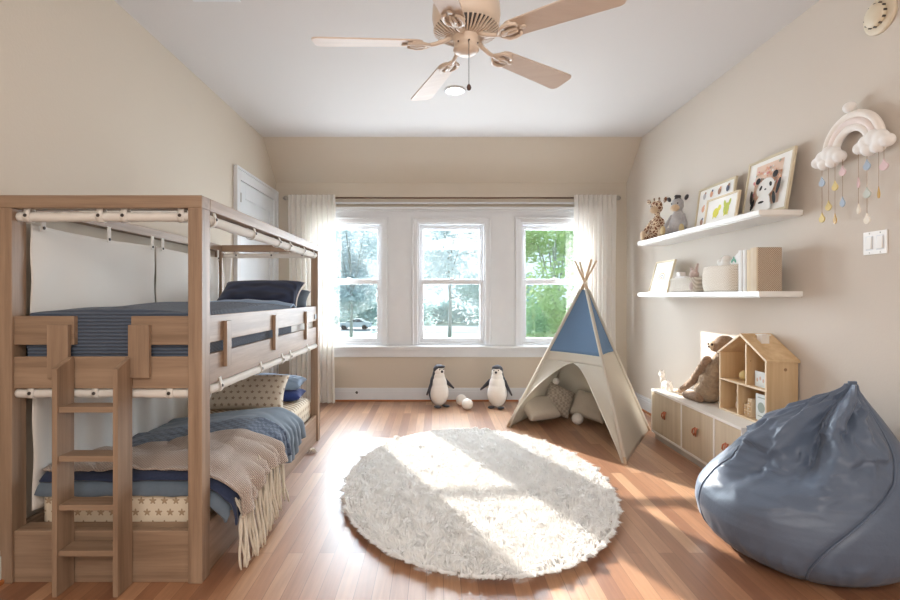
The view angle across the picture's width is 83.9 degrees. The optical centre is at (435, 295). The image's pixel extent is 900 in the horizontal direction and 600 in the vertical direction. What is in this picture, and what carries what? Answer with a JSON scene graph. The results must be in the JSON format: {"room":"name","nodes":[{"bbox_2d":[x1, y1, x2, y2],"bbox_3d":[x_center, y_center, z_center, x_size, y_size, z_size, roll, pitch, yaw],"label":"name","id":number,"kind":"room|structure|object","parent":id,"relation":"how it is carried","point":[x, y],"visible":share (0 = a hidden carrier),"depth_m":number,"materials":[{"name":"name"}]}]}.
{"room":"bedroom","nodes":[
{"label":"bedroom","id":0,"kind":"room"},
{"bbox_2d":[0,0,275,517],"bbox_3d":[-1.955,-0.250,2.075,0.100,3.000,7.950,0,0,0],"label":"wall","id":1,"kind":"structure","parent":0,"point":[92,102],"depth_m":2.87,"materials":[{"name":"beige paint"}]},
{"bbox_2d":[234,165,278,373],"bbox_3d":[-1.873,0.007,5.315,0.105,2.485,1.230,0,0,0],"label":"door","id":2,"kind":"structure","parent":1,"relation":"in","point":[253,197],"depth_m":5.23,"materials":[{"name":"white paint"}]},
{"bbox_2d":[0,402,899,599],"bbox_3d":[0.182,1.290,2.025,4.375,0.080,8.050,0,0,0],"label":"floor","id":3,"kind":"structure","parent":0,"point":[663,548],"depth_m":2.42,"materials":[{"name":"brown wood"}]},
{"bbox_2d":[0,195,319,596],"bbox_3d":[-1.456,0.406,3.228,0.895,1.688,2.305,0,0,0],"label":"bunk bed","id":4,"kind":"object","parent":3,"relation":"on","point":[81,405],"visible":0.88,"depth_m":2.18,"materials":[{"name":"brown wood"}]},
{"bbox_2d":[44,398,309,521],"bbox_3d":[-1.438,0.969,3.292,0.725,0.188,2.035,0,0,0],"label":"mattress","id":5,"kind":"object","parent":4,"relation":"on","point":[144,508],"visible":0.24,"depth_m":2.27,"materials":[{"name":"beige fabric"}]},
{"bbox_2d":[34,407,305,522],"bbox_3d":[-1.356,0.912,2.901,0.916,0.319,1.322,0,0,0],"label":"comforter","id":6,"kind":"object","parent":5,"relation":"on","point":[289,421],"visible":0.28,"depth_m":2.28,"materials":[{"name":"blue fabric"}]},
{"bbox_2d":[39,441,279,525],"bbox_3d":[-1.347,0.902,2.587,0.911,0.283,0.647,0,0,0],"label":"blanket","id":7,"kind":"object","parent":6,"relation":"on","point":[220,488],"visible":0.07,"depth_m":2.28,"materials":[{"name":"blue fabric"}]},
{"bbox_2d":[43,428,288,569],"bbox_3d":[-1.324,0.991,2.586,0.962,0.498,0.668,0,0,0],"label":"throw blanket","id":8,"kind":"object","parent":7,"relation":"on","point":[241,459],"visible":0.76,"depth_m":2.49,"materials":[{"name":"beige fabric"}]},
{"bbox_2d":[112,417,291,456],"bbox_3d":[-1.353,0.897,2.804,0.902,0.291,0.733,0,0,0],"label":"quilt","id":9,"kind":"object","parent":6,"relation":"on","point":[262,425],"visible":0.27,"depth_m":2.98,"materials":[{"name":"blue fabric"}]},
{"bbox_2d":[210,375,289,409],"bbox_3d":[-1.470,0.755,3.920,0.600,0.262,0.223,0,0,0],"label":"pillow","id":10,"kind":"object","parent":5,"relation":"on","point":[255,391],"visible":0.78,"depth_m":3.85,"materials":[{"name":"beige fabric"}]},
{"bbox_2d":[283,388,305,401],"bbox_3d":[-1.360,0.825,4.190,0.500,0.100,0.199,0,0,0],"label":"pillow","id":11,"kind":"object","parent":5,"relation":"on","point":[289,395],"visible":0.2,"depth_m":4.11,"materials":[{"name":"blue fabric"}]},
{"bbox_2d":[256,373,306,389],"bbox_3d":[-1.360,0.719,4.200,0.501,0.127,0.198,0,0,0],"label":"pillow","id":12,"kind":"object","parent":11,"relation":"on","point":[294,382],"visible":0.45,"depth_m":4.15,"materials":[{"name":"blue fabric"}]},
{"bbox_2d":[291,322,312,331],"bbox_3d":[-1.425,0.224,3.275,0.730,0.188,2.120,0,0,0],"label":"mattress","id":13,"kind":"object","parent":4,"relation":"on","point":[298,327],"visible":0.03,"depth_m":3.88,"materials":[{"name":"white fabric"}]},
{"bbox_2d":[26,302,290,355],"bbox_3d":[-1.425,0.173,2.910,0.752,0.281,1.432,0,0,0],"label":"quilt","id":14,"kind":"object","parent":13,"relation":"on","point":[102,331],"visible":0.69,"depth_m":2.21,"materials":[{"name":"blue fabric"}]},
{"bbox_2d":[210,299,296,307],"bbox_3d":[-1.425,0.065,3.700,0.740,0.086,0.200,0,0,0],"label":"sheet","id":15,"kind":"object","parent":14,"relation":"on","point":[291,305],"visible":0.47,"depth_m":3.65,"materials":[{"name":"blue fabric"}]},
{"bbox_2d":[217,280,305,306],"bbox_3d":[-1.421,-0.011,4.040,0.668,0.239,0.288,0,0,0],"label":"pillow","id":16,"kind":"object","parent":13,"relation":"on","point":[287,291],"visible":0.74,"depth_m":3.99,"materials":[{"name":"blue fabric"}]},
{"bbox_2d":[297,290,310,307],"bbox_3d":[-1.320,0.032,4.205,0.500,0.177,0.173,0,0,0],"label":"pillow","id":17,"kind":"object","parent":13,"relation":"on","point":[303,295],"visible":0.2,"depth_m":4.17,"materials":[{"name":"blue fabric"}]},
{"bbox_2d":[307,448,316,452],"bbox_3d":[-0.989,1.230,3.986,0.083,0.034,0.077,0,0,-30],"label":"tassel","id":18,"kind":"object","parent":3,"relation":"on","point":[313,450],"visible":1,"depth_m":3.97,"materials":[{"name":"beige fabric"}]},
{"bbox_2d":[426,364,453,407],"bbox_3d":[0.050,1.012,5.657,0.288,0.478,0.251,0,0,9],"label":"penguin","id":19,"kind":"object","parent":3,"relation":"on","point":[438,391],"visible":1,"depth_m":5.60},
{"bbox_2d":[456,394,465,404],"bbox_3d":[0.290,1.188,5.720,0.124,0.124,0.124,0,0,0],"label":"ball","id":20,"kind":"object","parent":3,"relation":"on","point":[461,397],"visible":0.74,"depth_m":5.68,"materials":[{"name":"fabric"}]},
{"bbox_2d":[462,398,472,409],"bbox_3d":[0.345,1.188,5.500,0.128,0.120,0.128,0,0,0],"label":"ball","id":21,"kind":"object","parent":3,"relation":"on","point":[467,404],"visible":1,"depth_m":5.46,"materials":[{"name":"fabric"}]},
{"bbox_2d":[337,427,623,580],"bbox_3d":[0.266,1.222,3.378,1.856,0.056,2.524,0,0,0],"label":"shaggy rug","id":22,"kind":"object","parent":3,"relation":"on","point":[484,503],"visible":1,"depth_m":2.94,"materials":[{"name":"beige fur"}]},
{"bbox_2d":[480,365,511,409],"bbox_3d":[0.672,1.012,5.594,0.291,0.478,0.249,0,0,-20],"label":"penguin","id":23,"kind":"object","parent":3,"relation":"on","point":[498,389],"visible":1,"depth_m":5.54},
{"bbox_2d":[518,395,560,420],"bbox_3d":[1.020,1.105,4.930,0.360,0.210,0.240,0,0,-26],"label":"cushion","id":24,"kind":"object","parent":3,"relation":"on","point":[538,408],"visible":0.92,"depth_m":4.86,"materials":[{"name":"fabric"}]},
{"bbox_2d":[546,382,574,418],"bbox_3d":[1.255,1.065,5.130,0.383,0.365,0.201,0,0,0],"label":"cushion","id":25,"kind":"object","parent":3,"relation":"on","point":[562,398],"visible":0.74,"depth_m":5.08,"materials":[{"name":"beige fabric"}]},
{"bbox_2d":[572,413,582,424],"bbox_3d":[1.375,1.192,4.860,0.112,0.112,0.112,0,0,0],"label":"ball","id":26,"kind":"object","parent":3,"relation":"on","point":[577,418],"visible":1,"depth_m":4.82,"materials":[{"name":"white fabric"}]},
{"bbox_2d":[506,259,649,463],"bbox_3d":[1.340,0.459,4.670,1.051,1.595,1.643,0,0,-37],"label":"tent","id":27,"kind":"object","parent":3,"relation":"on","point":[582,350],"visible":0.95,"depth_m":4.56,"materials":[{"name":"beige fabric"}]},
{"bbox_2d":[553,370,558,383],"bbox_3d":[1.282,0.427,4.902,0.067,0.915,0.321,0,0,-40],"label":"garland","id":28,"kind":"object","parent":27,"relation":"hanging from","point":[555,380],"visible":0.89,"depth_m":4.98},
{"bbox_2d":[569,389,603,423],"bbox_3d":[1.520,1.085,4.930,0.386,0.276,0.189,0,0,43],"label":"cushion","id":29,"kind":"object","parent":3,"relation":"on","point":[585,403],"visible":0.74,"depth_m":4.89,"materials":[{"name":"fabric"}]},
{"bbox_2d":[651,389,753,468],"bbox_3d":[2.065,1.035,3.768,0.369,0.430,1.313,0,0,0],"label":"storage cabinet","id":30,"kind":"object","parent":3,"relation":"on","point":[699,432],"visible":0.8,"depth_m":3.73,"materials":[{"name":"white paint"}]},
{"bbox_2d":[658,370,672,390],"bbox_3d":[1.995,0.733,4.337,0.076,0.167,0.184,0,0,0],"label":"lamb","id":31,"kind":"object","parent":30,"relation":"on","point":[667,384],"visible":1,"depth_m":4.35},
{"bbox_2d":[675,335,732,401],"bbox_3d":[2.101,0.557,3.929,0.261,0.523,0.527,0,0,0],"label":"stuffed sloth","id":32,"kind":"object","parent":30,"relation":"on","point":[705,378],"visible":0.84,"depth_m":3.78,"materials":[{"name":"brown fur"}]},
{"bbox_2d":[717,333,799,422],"bbox_3d":[2.158,0.535,3.377,0.212,0.566,0.541,0,0,0],"label":"dollhouse","id":33,"kind":"object","parent":30,"relation":"on","point":[749,352],"visible":0.84,"depth_m":3.32,"materials":[{"name":"brown wood"}]},
{"bbox_2d":[739,370,744,380],"bbox_3d":[2.150,0.553,3.480,0.070,0.072,0.071,0,0,0],"label":"globe","id":34,"kind":"object","parent":33,"relation":"on","point":[742,373],"visible":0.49,"depth_m":3.47},
{"bbox_2d":[744,404,747,415],"bbox_3d":[2.126,0.768,3.375,0.089,0.075,0.036,0,0,0],"label":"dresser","id":35,"kind":"object","parent":33,"relation":"on","point":[745,405],"visible":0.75,"depth_m":3.37,"materials":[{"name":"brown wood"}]},
{"bbox_2d":[747,398,755,416],"bbox_3d":[2.126,0.746,3.335,0.089,0.120,0.036,0,0,0],"label":"dresser","id":36,"kind":"object","parent":33,"relation":"in","point":[751,402],"visible":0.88,"depth_m":3.32,"materials":[{"name":"brown wood"}]},
{"bbox_2d":[755,371,764,387],"bbox_3d":[2.107,0.539,3.230,0.026,0.098,0.110,0,0,0],"label":"book","id":37,"kind":"object","parent":33,"relation":"on","point":[759,376],"visible":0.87,"depth_m":3.23,"materials":[{"name":"paper"}]},
{"bbox_2d":[756,393,764,419],"bbox_3d":[2.097,0.720,3.220,0.008,0.170,0.110,0,0,0],"label":"picture","id":38,"kind":"object","parent":33,"relation":"in","point":[760,399],"visible":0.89,"depth_m":3.23},
{"bbox_2d":[695,381,899,586],"bbox_3d":[1.796,0.838,2.459,0.923,0.825,0.880,0,0,0],"label":"bean bag chair","id":39,"kind":"object","parent":3,"relation":"on","point":[810,490],"visible":1,"depth_m":2.21,"materials":[{"name":"blue leather"}]},
{"bbox_2d":[276,183,626,387],"bbox_3d":[0.182,-0.102,6.015,4.175,2.705,0.130,0,0,0],"label":"wall","id":40,"kind":"structure","parent":0,"point":[350,372],"depth_m":5.95,"materials":[{"name":"beige paint"}]},
{"bbox_2d":[334,217,387,344],"bbox_3d":[-1.040,-0.179,5.990,0.946,1.518,0.180,0,0,0],"label":"window","id":41,"kind":"structure","parent":40,"relation":"in","point":[380,224],"depth_m":5.93,"materials":[{"name":"white paint"}]},
{"bbox_2d":[335,400,518,401],"bbox_3d":[0.182,1.240,5.934,4.175,0.020,0.032,0,0,0],"label":"trim","id":42,"kind":"structure","parent":40,"relation":"attached to","point":[335,400],"depth_m":5.92,"materials":[{"name":"brown wood"}]},
{"bbox_2d":[335,388,525,399],"bbox_3d":[0.182,1.162,5.941,4.175,0.140,0.018,0,0,0],"label":"baseboard","id":43,"kind":"structure","parent":40,"relation":"attached to","point":[340,393],"depth_m":5.93,"materials":[{"name":"white paint"}]},
{"bbox_2d":[334,346,548,356],"bbox_3d":[0.185,0.656,5.907,3.610,0.137,0.085,0,0,0],"label":"trim","id":44,"kind":"structure","parent":40,"relation":"attached to","point":[339,351],"depth_m":5.92,"materials":[{"name":"white paint"}]},
{"bbox_2d":[412,217,491,344],"bbox_3d":[0.185,-0.179,5.990,0.946,1.518,0.180,0,0,0],"label":"window","id":45,"kind":"structure","parent":40,"relation":"in","point":[483,224],"depth_m":5.93,"materials":[{"name":"white paint"}]},
{"bbox_2d":[283,196,620,199],"bbox_3d":[0.185,-1.139,5.880,3.940,0.067,0.137,0,0,0],"label":"curtain rod","id":46,"kind":"object","parent":40,"relation":"attached to","point":[284,197],"visible":0.73,"depth_m":5.83,"materials":[{"name":"brown metal"}]},
{"bbox_2d":[288,194,335,402],"bbox_3d":[-1.441,0.032,5.801,0.551,2.413,0.078,0,0,0],"label":"curtain","id":47,"kind":"object","parent":46,"relation":"hanging from","point":[311,218],"visible":0.56,"depth_m":5.80,"materials":[{"name":"white fabric"}]},
{"bbox_2d":[574,194,616,348],"bbox_3d":[1.847,0.032,5.800,0.495,2.413,0.075,0,0,0],"label":"curtain","id":48,"kind":"object","parent":46,"relation":"hanging from","point":[594,215],"visible":0.52,"depth_m":5.80,"materials":[{"name":"white fabric"}]},
{"bbox_2d":[334,212,573,345],"bbox_3d":[0.185,-0.215,5.941,3.530,1.610,0.017,0,0,0],"label":"trim","id":49,"kind":"structure","parent":40,"relation":"attached to","point":[399,223],"depth_m":5.93,"materials":[{"name":"white paint"}]},
{"bbox_2d":[335,202,573,211],"bbox_3d":[0.185,-1.058,5.925,3.610,0.115,0.050,0,0,0],"label":"trim","id":50,"kind":"structure","parent":40,"relation":"attached to","point":[338,209],"depth_m":5.92,"materials":[{"name":"white paint"}]},
{"bbox_2d":[515,217,574,344],"bbox_3d":[1.410,-0.179,5.990,0.946,1.518,0.180,0,0,0],"label":"window","id":51,"kind":"structure","parent":40,"relation":"in","point":[522,224],"depth_m":5.93,"materials":[{"name":"white paint"}]},
{"bbox_2d":[263,137,641,182],"bbox_3d":[0.182,-1.542,5.775,4.175,0.575,0.550,0,0,0],"label":"ceiling","id":52,"kind":"structure","parent":0,"point":[292,159],"depth_m":5.70,"materials":[{"name":"beige paint"}]},
{"bbox_2d":[114,0,818,136],"bbox_3d":[0.182,-1.790,1.750,4.375,0.080,7.500,0,0,0],"label":"ceiling","id":53,"kind":"structure","parent":0,"point":[632,65],"depth_m":3.71,"materials":[{"name":"paint"}]},
{"bbox_2d":[193,0,240,1],"bbox_3d":[-1.290,-1.741,2.820,0.280,0.019,0.260,0,0,0],"label":"ceiling vent","id":54,"kind":"object","parent":53,"relation":"in","point":[193,0],"visible":1,"depth_m":2.94,"materials":[{"name":"white paint"}]},
{"bbox_2d":[444,86,465,95],"bbox_3d":[0.160,-1.742,4.250,0.184,0.015,0.184,0,0,0],"label":"recessed light","id":55,"kind":"object","parent":53,"relation":"in","point":[451,90],"visible":1,"depth_m":4.22,"materials":[{"name":"white paint"}]},
{"bbox_2d":[311,0,626,100],"bbox_3d":[0.086,-1.337,2.314,1.335,0.827,1.398,0,0,0],"label":"ceiling fan","id":56,"kind":"object","parent":53,"relation":"hanging from","point":[466,26],"visible":1,"depth_m":2.26,"materials":[{"name":"wood"}]},
{"bbox_2d":[436,12,494,27],"bbox_3d":[0.140,-1.216,2.315,0.296,0.036,0.296,0,0,0],"label":"vent grille","id":57,"kind":"object","parent":56,"relation":"attached to","point":[472,19],"depth_m":2.21,"materials":[{"name":"metal"}]},
{"bbox_2d":[627,0,899,441],"bbox_3d":[2.320,-0.250,2.075,0.100,3.000,7.950,0,0,0],"label":"wall","id":58,"kind":"structure","parent":0,"point":[791,90],"depth_m":3.14,"materials":[{"name":"beige paint"}]},
{"bbox_2d":[635,392,650,412],"bbox_3d":[2.261,1.162,2.007,0.018,0.140,7.815,0,0,0],"label":"baseboard","id":59,"kind":"structure","parent":58,"relation":"attached to","point":[645,403],"depth_m":5.40,"materials":[{"name":"white paint"}]},
{"bbox_2d":[638,210,802,245],"bbox_3d":[2.133,-0.515,4.020,0.274,0.040,1.860,0,0,0],"label":"wall shelf","id":60,"kind":"object","parent":58,"relation":"attached to","point":[757,217],"visible":1,"depth_m":3.60,"materials":[{"name":"white paint"}]},
{"bbox_2d":[640,197,666,239],"bbox_3d":[2.103,-0.739,4.784,0.216,0.407,0.233,0,0,-37],"label":"giraffe","id":61,"kind":"object","parent":60,"relation":"on","point":[654,225],"visible":0.72,"depth_m":4.76,"materials":[{"name":"beige fabric"}]},
{"bbox_2d":[660,194,688,234],"bbox_3d":[2.109,-0.714,4.385,0.202,0.356,0.219,0,0,-37],"label":"stuffed animal","id":62,"kind":"object","parent":60,"relation":"on","point":[677,221],"visible":0.9,"depth_m":4.36},
{"bbox_2d":[694,176,737,226],"bbox_3d":[2.205,-0.714,3.960,0.065,0.354,0.520,0,0,0],"label":"framed print","id":63,"kind":"object","parent":60,"relation":"on","point":[729,185],"visible":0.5,"depth_m":4.04,"materials":[{"name":"paper"}]},
{"bbox_2d":[703,190,740,223],"bbox_3d":[2.091,-0.637,3.665,0.048,0.200,0.410,0,0,0],"label":"framed print","id":64,"kind":"object","parent":60,"relation":"on","point":[725,206],"visible":0.84,"depth_m":3.64,"materials":[{"name":"white paper"}]},
{"bbox_2d":[741,145,797,213],"bbox_3d":[2.191,-0.732,3.312,0.087,0.396,0.455,0,0,0],"label":"framed print","id":65,"kind":"object","parent":60,"relation":"on","point":[769,179],"visible":1,"depth_m":3.26,"materials":[{"name":"paper"}]},
{"bbox_2d":[638,291,802,297],"bbox_3d":[2.133,-0.010,4.020,0.274,0.040,1.860,0,0,0],"label":"wall shelf","id":66,"kind":"object","parent":58,"relation":"attached to","point":[740,294],"visible":1,"depth_m":3.32,"materials":[{"name":"white paint"}]},
{"bbox_2d":[648,259,676,292],"bbox_3d":[2.120,-0.182,4.692,0.095,0.300,0.385,0,0,0],"label":"framed print","id":67,"kind":"object","parent":66,"relation":"on","point":[663,270],"visible":1,"depth_m":4.68,"materials":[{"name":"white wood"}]},
{"bbox_2d":[670,277,703,291],"bbox_3d":[2.085,-0.091,4.140,0.112,0.118,0.431,0,0,0],"label":"basket","id":68,"kind":"object","parent":66,"relation":"on","point":[676,284],"visible":0.67,"depth_m":4.06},
{"bbox_2d":[675,272,689,277],"bbox_3d":[2.085,-0.122,4.210,0.070,0.166,0.180,0,0,0],"label":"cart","id":69,"kind":"object","parent":68,"relation":"in","point":[678,274],"visible":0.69,"depth_m":4.22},
{"bbox_2d":[689,263,698,289],"bbox_3d":[2.055,-0.145,3.978,0.081,0.229,0.101,0,0,36],"label":"rabbit","id":70,"kind":"object","parent":68,"relation":"in","point":[694,273],"visible":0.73,"depth_m":3.96},
{"bbox_2d":[702,264,737,291],"bbox_3d":[2.110,-0.124,3.639,0.203,0.185,0.539,0,0,0],"label":"basket","id":71,"kind":"object","parent":66,"relation":"on","point":[721,278],"visible":0.71,"depth_m":3.54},
{"bbox_2d":[717,256,730,265],"bbox_3d":[2.090,-0.206,3.608,0.096,0.169,0.151,0,0,0],"label":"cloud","id":72,"kind":"object","parent":71,"relation":"in","point":[725,260],"visible":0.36,"depth_m":3.57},
{"bbox_2d":[730,253,737,263],"bbox_3d":[2.091,-0.180,3.490,0.016,0.260,0.140,0,0,0],"label":"picture book","id":73,"kind":"object","parent":71,"relation":"in","point":[734,260],"visible":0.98,"depth_m":3.48,"materials":[{"name":"paper"}]},
{"bbox_2d":[738,250,742,290],"bbox_3d":[2.112,-0.168,3.349,0.156,0.275,0.047,0,0,0],"label":"book","id":74,"kind":"object","parent":66,"relation":"on","point":[740,252],"visible":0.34,"depth_m":3.34,"materials":[{"name":"paper"}]},
{"bbox_2d":[743,249,749,290],"bbox_3d":[2.112,-0.168,3.302,0.156,0.275,0.038,0,0,0],"label":"book","id":75,"kind":"object","parent":66,"relation":"on","point":[744,251],"visible":0.29,"depth_m":3.29,"materials":[{"name":"paper"}]},
{"bbox_2d":[747,250,749,290],"bbox_3d":[2.112,-0.166,3.256,0.156,0.270,0.047,0,0,0],"label":"book","id":76,"kind":"object","parent":66,"relation":"on","point":[748,251],"visible":0.23,"depth_m":3.25,"materials":[{"name":"paper"}]},
{"bbox_2d":[750,247,781,290],"bbox_3d":[2.104,-0.170,3.192,0.161,0.278,0.071,0,0,0],"label":"book","id":77,"kind":"object","parent":66,"relation":"on","point":[765,262],"visible":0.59,"depth_m":3.16,"materials":[{"name":"paper"}]},
{"bbox_2d":[811,101,895,223],"bbox_3d":[2.218,-0.706,2.674,0.072,0.677,0.514,0,0,0],"label":"wall hanging","id":78,"kind":"object","parent":58,"relation":"attached to","point":[875,139],"depth_m":2.63,"materials":[{"name":"white fabric"}]},
{"bbox_2d":[863,229,887,254],"bbox_3d":[2.263,-0.275,2.580,0.013,0.120,0.140,0,0,0],"label":"light switch","id":79,"kind":"object","parent":58,"relation":"attached to","point":[874,242],"visible":1,"depth_m":2.58,"materials":[{"name":"white paint"}]},
{"bbox_2d":[863,0,897,35],"bbox_3d":[2.244,-1.430,2.550,0.053,0.184,0.184,0,0,0],"label":"smoke detector","id":80,"kind":"object","parent":58,"relation":"attached to","point":[879,16],"visible":1,"depth_m":2.52,"materials":[{"name":"plastic"}]},
{"label":"outside","id":81,"kind":"structure","parent":0,"visible":0},
{"bbox_2d":[334,317,546,337],"bbox_3d":[0.000,4.700,65.000,120.000,0.300,110.000,0,0,0],"label":"ground","id":82,"kind":"structure","parent":81,"point":[336,335],"depth_m":59.09,"materials":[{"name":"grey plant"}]},
{"bbox_2d":[334,230,376,337],"bbox_3d":[-7.532,-2.181,44.739,7.849,13.471,9.443,0,0,-18],"label":"tree","id":83,"kind":"object","parent":82,"relation":"on","point":[349,298],"visible":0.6,"depth_m":44.35,"materials":[{"name":"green plant"}]},
{"bbox_2d":[371,273,438,336],"bbox_3d":[-3.552,0.837,51.642,7.321,8.473,6.231,0,0,-34],"label":"tree","id":84,"kind":"object","parent":82,"relation":"on","point":[424,298],"visible":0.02,"depth_m":51.69,"materials":[{"name":"green plant"}]},
{"bbox_2d":[423,230,478,337],"bbox_3d":[1.164,-2.951,37.876,11.137,15.010,8.548,0,0,-43],"label":"tree","id":85,"kind":"object","parent":82,"relation":"on","point":[435,248],"visible":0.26,"depth_m":37.07,"materials":[{"name":"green plant"}]},
{"bbox_2d":[334,298,569,323],"bbox_3d":[-0.002,2.627,83.992,60.808,4.626,3.793,0,0,0],"label":"house","id":86,"kind":"structure","parent":82,"relation":"on","point":[368,315],"depth_m":82.86,"materials":[{"name":"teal plant"}]},
{"bbox_2d":[453,274,534,328],"bbox_3d":[4.110,0.781,32.688,5.026,7.551,4.607,0,0,-28],"label":"tree","id":87,"kind":"object","parent":82,"relation":"on","point":[470,290],"visible":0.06,"depth_m":32.76,"materials":[{"name":"green plant"}]},
{"bbox_2d":[525,230,574,337],"bbox_3d":[6.075,-0.533,25.960,7.105,10.177,5.749,0,0,-43],"label":"tree","id":88,"kind":"object","parent":82,"relation":"on","point":[549,307],"visible":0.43,"depth_m":24.83,"materials":[{"name":"green plant"}]},
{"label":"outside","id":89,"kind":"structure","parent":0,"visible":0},
{"bbox_2d":[334,326,478,332],"bbox_3d":[0.000,4.540,69.000,120.000,0.020,14.000,0,0,0],"label":"road","id":90,"kind":"structure","parent":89,"point":[430,329],"depth_m":67.61,"materials":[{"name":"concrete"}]},
{"bbox_2d":[338,318,371,329],"bbox_3d":[-10.975,3.800,67.995,4.450,1.460,1.810,0,0,0],"label":"parked car","id":91,"kind":"object","parent":90,"relation":"on","point":[357,322],"visible":0.98,"depth_m":67.15,"materials":[{"name":"silver metal"}]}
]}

